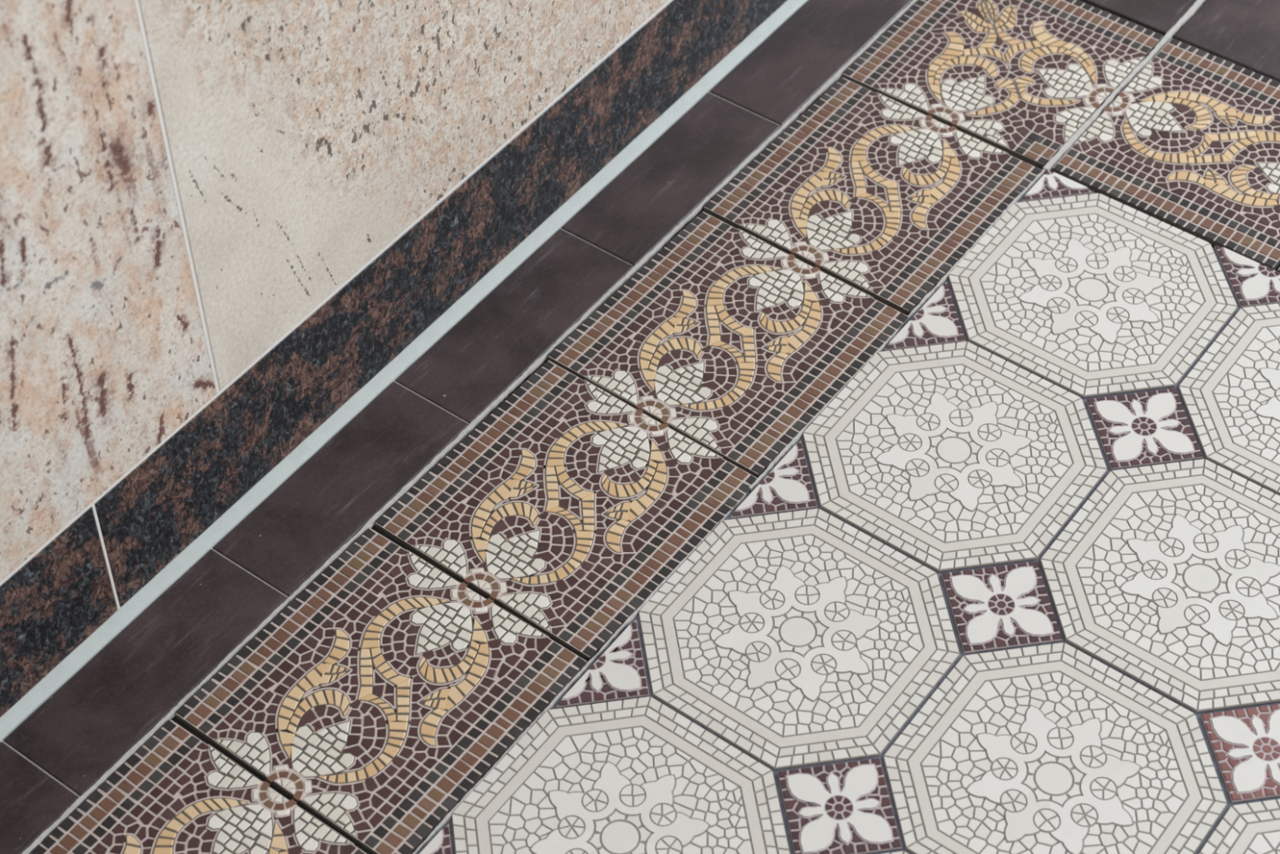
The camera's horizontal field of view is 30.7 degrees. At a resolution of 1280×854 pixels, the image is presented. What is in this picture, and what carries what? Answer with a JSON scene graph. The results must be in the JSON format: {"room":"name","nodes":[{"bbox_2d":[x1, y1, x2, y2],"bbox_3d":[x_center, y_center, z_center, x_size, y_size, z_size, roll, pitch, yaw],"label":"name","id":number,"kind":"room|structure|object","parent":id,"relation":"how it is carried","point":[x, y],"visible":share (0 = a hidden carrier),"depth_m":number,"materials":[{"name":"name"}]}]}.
{"room":"tiled lobby","nodes":[
{"label":"tiled lobby","id":0,"kind":"room"},
{"bbox_2d":[0,0,1279,853],"bbox_3d":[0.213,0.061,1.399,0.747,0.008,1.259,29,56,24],"label":"floor","id":1,"kind":"structure","parent":0,"point":[388,687],"depth_m":1.40,"materials":[{"name":"tile"}]},
{"bbox_2d":[204,744,354,853],"bbox_3d":[-0.216,0.220,1.272,0.110,0.001,0.058,29,56,24],"label":"flower","id":2,"kind":"object","parent":1,"relation":"on","point":[243,815],"depth_m":1.27,"materials":[{"name":"white tile"}]},
{"bbox_2d":[212,718,359,839],"bbox_3d":[-0.180,0.182,1.302,0.110,0.001,0.058,29,56,24],"label":"flower","id":3,"kind":"object","parent":1,"relation":"on","point":[314,754],"depth_m":1.30,"materials":[{"name":"white tile"}]},
{"bbox_2d":[0,0,808,742],"bbox_3d":[-0.117,-0.076,1.525,0.007,0.013,1.768,29,56,24],"label":"trim","id":4,"kind":"structure","parent":1,"relation":"on","point":[125,615],"depth_m":1.48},
{"bbox_2d":[419,828,444,853],"bbox_3d":[-0.114,0.246,1.245,0.033,0.001,0.066,29,56,24],"label":"flower","id":5,"kind":"object","parent":1,"relation":"on","point":[436,846],"depth_m":1.26,"materials":[{"name":"white tile"}]},
{"bbox_2d":[0,0,911,796],"bbox_3d":[-0.130,-0.016,1.479,0.064,0.004,1.022,29,56,24],"label":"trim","id":6,"kind":"structure","parent":1,"relation":"on","point":[7,744],"depth_m":1.40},
{"bbox_2d":[22,0,917,853],"bbox_3d":[-0.088,-0.018,1.477,0.005,0.003,1.411,29,56,24],"label":"trim","id":7,"kind":"structure","parent":1,"relation":"on","point":[539,362],"depth_m":1.46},
{"bbox_2d":[404,549,549,657],"bbox_3d":[-0.113,0.115,1.359,0.110,0.001,0.058,29,56,24],"label":"flower","id":8,"kind":"object","parent":1,"relation":"on","point":[444,617],"depth_m":1.36,"materials":[{"name":"white tile"}]},
{"bbox_2d":[410,527,552,634],"bbox_3d":[-0.077,0.078,1.391,0.110,0.001,0.058,30,56,25],"label":"flower","id":9,"kind":"object","parent":1,"relation":"on","point":[512,567],"depth_m":1.39,"materials":[{"name":"white tile"}]},
{"bbox_2d":[412,491,749,853],"bbox_3d":[-0.052,0.160,1.321,0.003,0.003,0.396,29,56,24],"label":"trim","id":10,"kind":"structure","parent":1,"relation":"on","point":[448,816],"depth_m":1.33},
{"bbox_2d":[588,652,606,670],"bbox_3d":[-0.023,0.136,1.338,0.005,0.001,0.015,29,56,24],"label":"flower","id":11,"kind":"object","parent":1,"relation":"on","point":[601,664],"depth_m":1.34,"materials":[{"name":"white tile"}]},
{"bbox_2d":[582,360,721,453],"bbox_3d":[0.025,-0.025,1.477,0.110,0.001,0.058,30,56,25],"label":"flower","id":12,"kind":"object","parent":1,"relation":"on","point":[683,395],"depth_m":1.48,"materials":[{"name":"white tile"}]},
{"bbox_2d":[584,379,723,474],"bbox_3d":[-0.010,0.012,1.447,0.110,0.001,0.058,30,56,25],"label":"flower","id":13,"kind":"object","parent":1,"relation":"on","point":[620,438],"depth_m":1.45,"materials":[{"name":"white tile"}]},
{"bbox_2d":[759,469,775,484],"bbox_3d":[0.079,0.032,1.425,0.005,0.001,0.015,28,55,25],"label":"flower","id":14,"kind":"object","parent":1,"relation":"on","point":[771,476],"depth_m":1.43,"materials":[{"name":"white tile"}]},
{"bbox_2d":[737,228,873,312],"bbox_3d":[0.092,-0.092,1.533,0.110,0.001,0.058,30,56,25],"label":"flower","id":15,"kind":"object","parent":1,"relation":"on","point":[771,280],"depth_m":1.53,"materials":[{"name":"white tile"}]},
{"bbox_2d":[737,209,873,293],"bbox_3d":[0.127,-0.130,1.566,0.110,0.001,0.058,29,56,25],"label":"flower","id":16,"kind":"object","parent":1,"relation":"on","point":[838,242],"depth_m":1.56,"materials":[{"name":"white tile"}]},
{"bbox_2d":[824,795,853,820],"bbox_3d":[0.108,0.207,1.270,0.016,0.001,0.016,29,56,24],"label":"flower","id":17,"kind":"object","parent":1,"relation":"on","point":[839,807],"depth_m":1.27,"materials":[{"name":"tile"}]},
{"bbox_2d":[417,173,1279,853],"bbox_3d":[0.197,0.356,1.143,0.713,0.003,1.223,29,56,24],"label":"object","id":18,"kind":"structure","parent":1,"relation":"on","point":[1202,726],"depth_m":1.34,"materials":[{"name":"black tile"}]},
{"bbox_2d":[749,168,1047,490],"bbox_3d":[0.174,-0.070,1.514,0.004,0.003,0.355,29,56,24],"label":"trim","id":19,"kind":"structure","parent":1,"relation":"on","point":[927,296],"depth_m":1.50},
{"bbox_2d":[909,306,924,320],"bbox_3d":[0.181,-0.072,1.513,0.005,0.001,0.015,29,56,24],"label":"flower","id":20,"kind":"object","parent":1,"relation":"on","point":[920,313],"depth_m":1.51,"materials":[{"name":"tile"}]},
{"bbox_2d":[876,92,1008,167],"bbox_3d":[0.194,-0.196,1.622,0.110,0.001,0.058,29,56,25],"label":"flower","id":21,"kind":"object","parent":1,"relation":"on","point":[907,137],"depth_m":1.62,"materials":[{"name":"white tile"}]},
{"bbox_2d":[876,74,1009,149],"bbox_3d":[0.230,-0.235,1.654,0.110,0.001,0.058,29,56,24],"label":"flower","id":22,"kind":"object","parent":1,"relation":"on","point":[978,105],"depth_m":1.65,"materials":[{"name":"white tile"}]},
{"bbox_2d":[987,593,1015,615],"bbox_3d":[0.211,0.103,1.358,0.016,0.001,0.016,29,56,24],"label":"flower","id":23,"kind":"object","parent":1,"relation":"on","point":[998,604],"depth_m":1.36,"materials":[{"name":"tile"}]},
{"bbox_2d":[1044,169,1054,174],"bbox_3d":[0.281,-0.174,1.598,0.005,0.001,0.006,29,56,24],"label":"flower","id":24,"kind":"object","parent":1,"relation":"on","point":[1049,172],"depth_m":1.60,"materials":[{"name":"white tile"}]},
{"bbox_2d":[1024,172,1088,196],"bbox_3d":[0.284,-0.160,1.587,0.032,0.001,0.032,29,56,24],"label":"flower","id":25,"kind":"object","parent":1,"relation":"on","point":[1051,184],"depth_m":1.59,"materials":[{"name":"white tile"}]},
{"bbox_2d":[1035,56,1145,143],"bbox_3d":[0.306,-0.245,1.660,0.058,0.001,0.114,29,56,24],"label":"flower","id":26,"kind":"object","parent":1,"relation":"on","point":[1068,90],"depth_m":1.66,"materials":[{"name":"white tile"}]},
{"bbox_2d":[1042,0,1205,170],"bbox_3d":[0.432,-0.333,1.734,0.006,0.004,0.511,29,56,24],"label":"trim","id":27,"kind":"structure","parent":1,"relation":"on","point":[1068,145],"depth_m":1.66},
{"bbox_2d":[1072,59,1186,145],"bbox_3d":[0.357,-0.217,1.634,0.058,0.001,0.112,29,56,24],"label":"flower","id":28,"kind":"object","parent":1,"relation":"on","point":[1143,117],"depth_m":1.64,"materials":[{"name":"white tile"}]},
{"bbox_2d":[1131,416,1157,435],"bbox_3d":[0.313,-0.001,1.446,0.016,0.001,0.016,29,56,24],"label":"flower","id":29,"kind":"object","parent":1,"relation":"on","point":[1140,425],"depth_m":1.45,"materials":[{"name":"brown tile"}]},
{"bbox_2d":[1252,736,1279,760],"bbox_3d":[0.347,0.178,1.288,0.016,0.001,0.016,29,56,24],"label":"flower","id":30,"kind":"object","parent":1,"relation":"on","point":[1264,748],"depth_m":1.29,"materials":[{"name":"tile"}]},
{"bbox_2d":[1253,161,1279,220],"bbox_3d":[0.445,-0.169,1.589,0.058,0.001,0.112,29,56,24],"label":"flower","id":31,"kind":"object","parent":1,"relation":"on","point":[1271,171],"depth_m":1.59,"materials":[{"name":"white tile"}]},
{"bbox_2d":[1257,263,1279,277],"bbox_3d":[0.412,-0.102,1.531,0.016,0.001,0.008,29,56,24],"label":"flower","id":32,"kind":"object","parent":1,"relation":"on","point":[1266,271],"depth_m":1.53,"materials":[{"name":"tile"}]},
{"bbox_3d":[-0.166,-0.374,1.228,0.046,0.853,1.768,29,56,24],"label":"wall","id":33,"kind":"structure","parent":0,"visible":0},
{"bbox_2d":[91,503,119,608],"bbox_3d":[-0.313,0.073,1.338,0.022,0.100,0.007,29,56,24],"label":"trim","id":34,"kind":"structure","parent":33,"relation":"attached to","point":[93,505],"depth_m":1.33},
{"bbox_2d":[0,0,216,582],"bbox_3d":[-0.461,-0.068,0.900,0.022,0.748,0.701,29,56,24],"label":"wall panel","id":35,"kind":"object","parent":33,"relation":"attached to","point":[104,354],"visible":1,"depth_m":1.20,"materials":[{"name":"beige stone"}]},
{"bbox_2d":[133,0,219,393],"bbox_3d":[-0.256,-0.277,1.076,0.022,0.748,0.022,29,56,24],"label":"trim","id":36,"kind":"structure","parent":33,"relation":"attached to","point":[136,2],"depth_m":1.23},
{"bbox_2d":[0,0,671,586],"bbox_3d":[-0.131,-0.147,1.457,0.022,0.002,1.768,29,56,24],"label":"trim","id":37,"kind":"structure","parent":33,"relation":"attached to","point":[331,295],"depth_m":1.39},
{"bbox_2d":[0,0,786,717],"bbox_3d":[-0.130,-0.114,1.495,0.022,0.100,1.768,29,56,24],"label":"baseboard","id":38,"kind":"structure","parent":33,"relation":"attached to","point":[146,520],"depth_m":1.43,"materials":[{"name":"black stone"}]},
{"bbox_2d":[137,0,668,391],"bbox_3d":[0.065,-0.603,1.350,0.022,0.748,1.085,29,56,24],"label":"wall panel","id":39,"kind":"object","parent":33,"relation":"attached to","point":[304,137],"visible":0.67,"depth_m":1.33,"materials":[{"name":"beige stone"}]}
]}

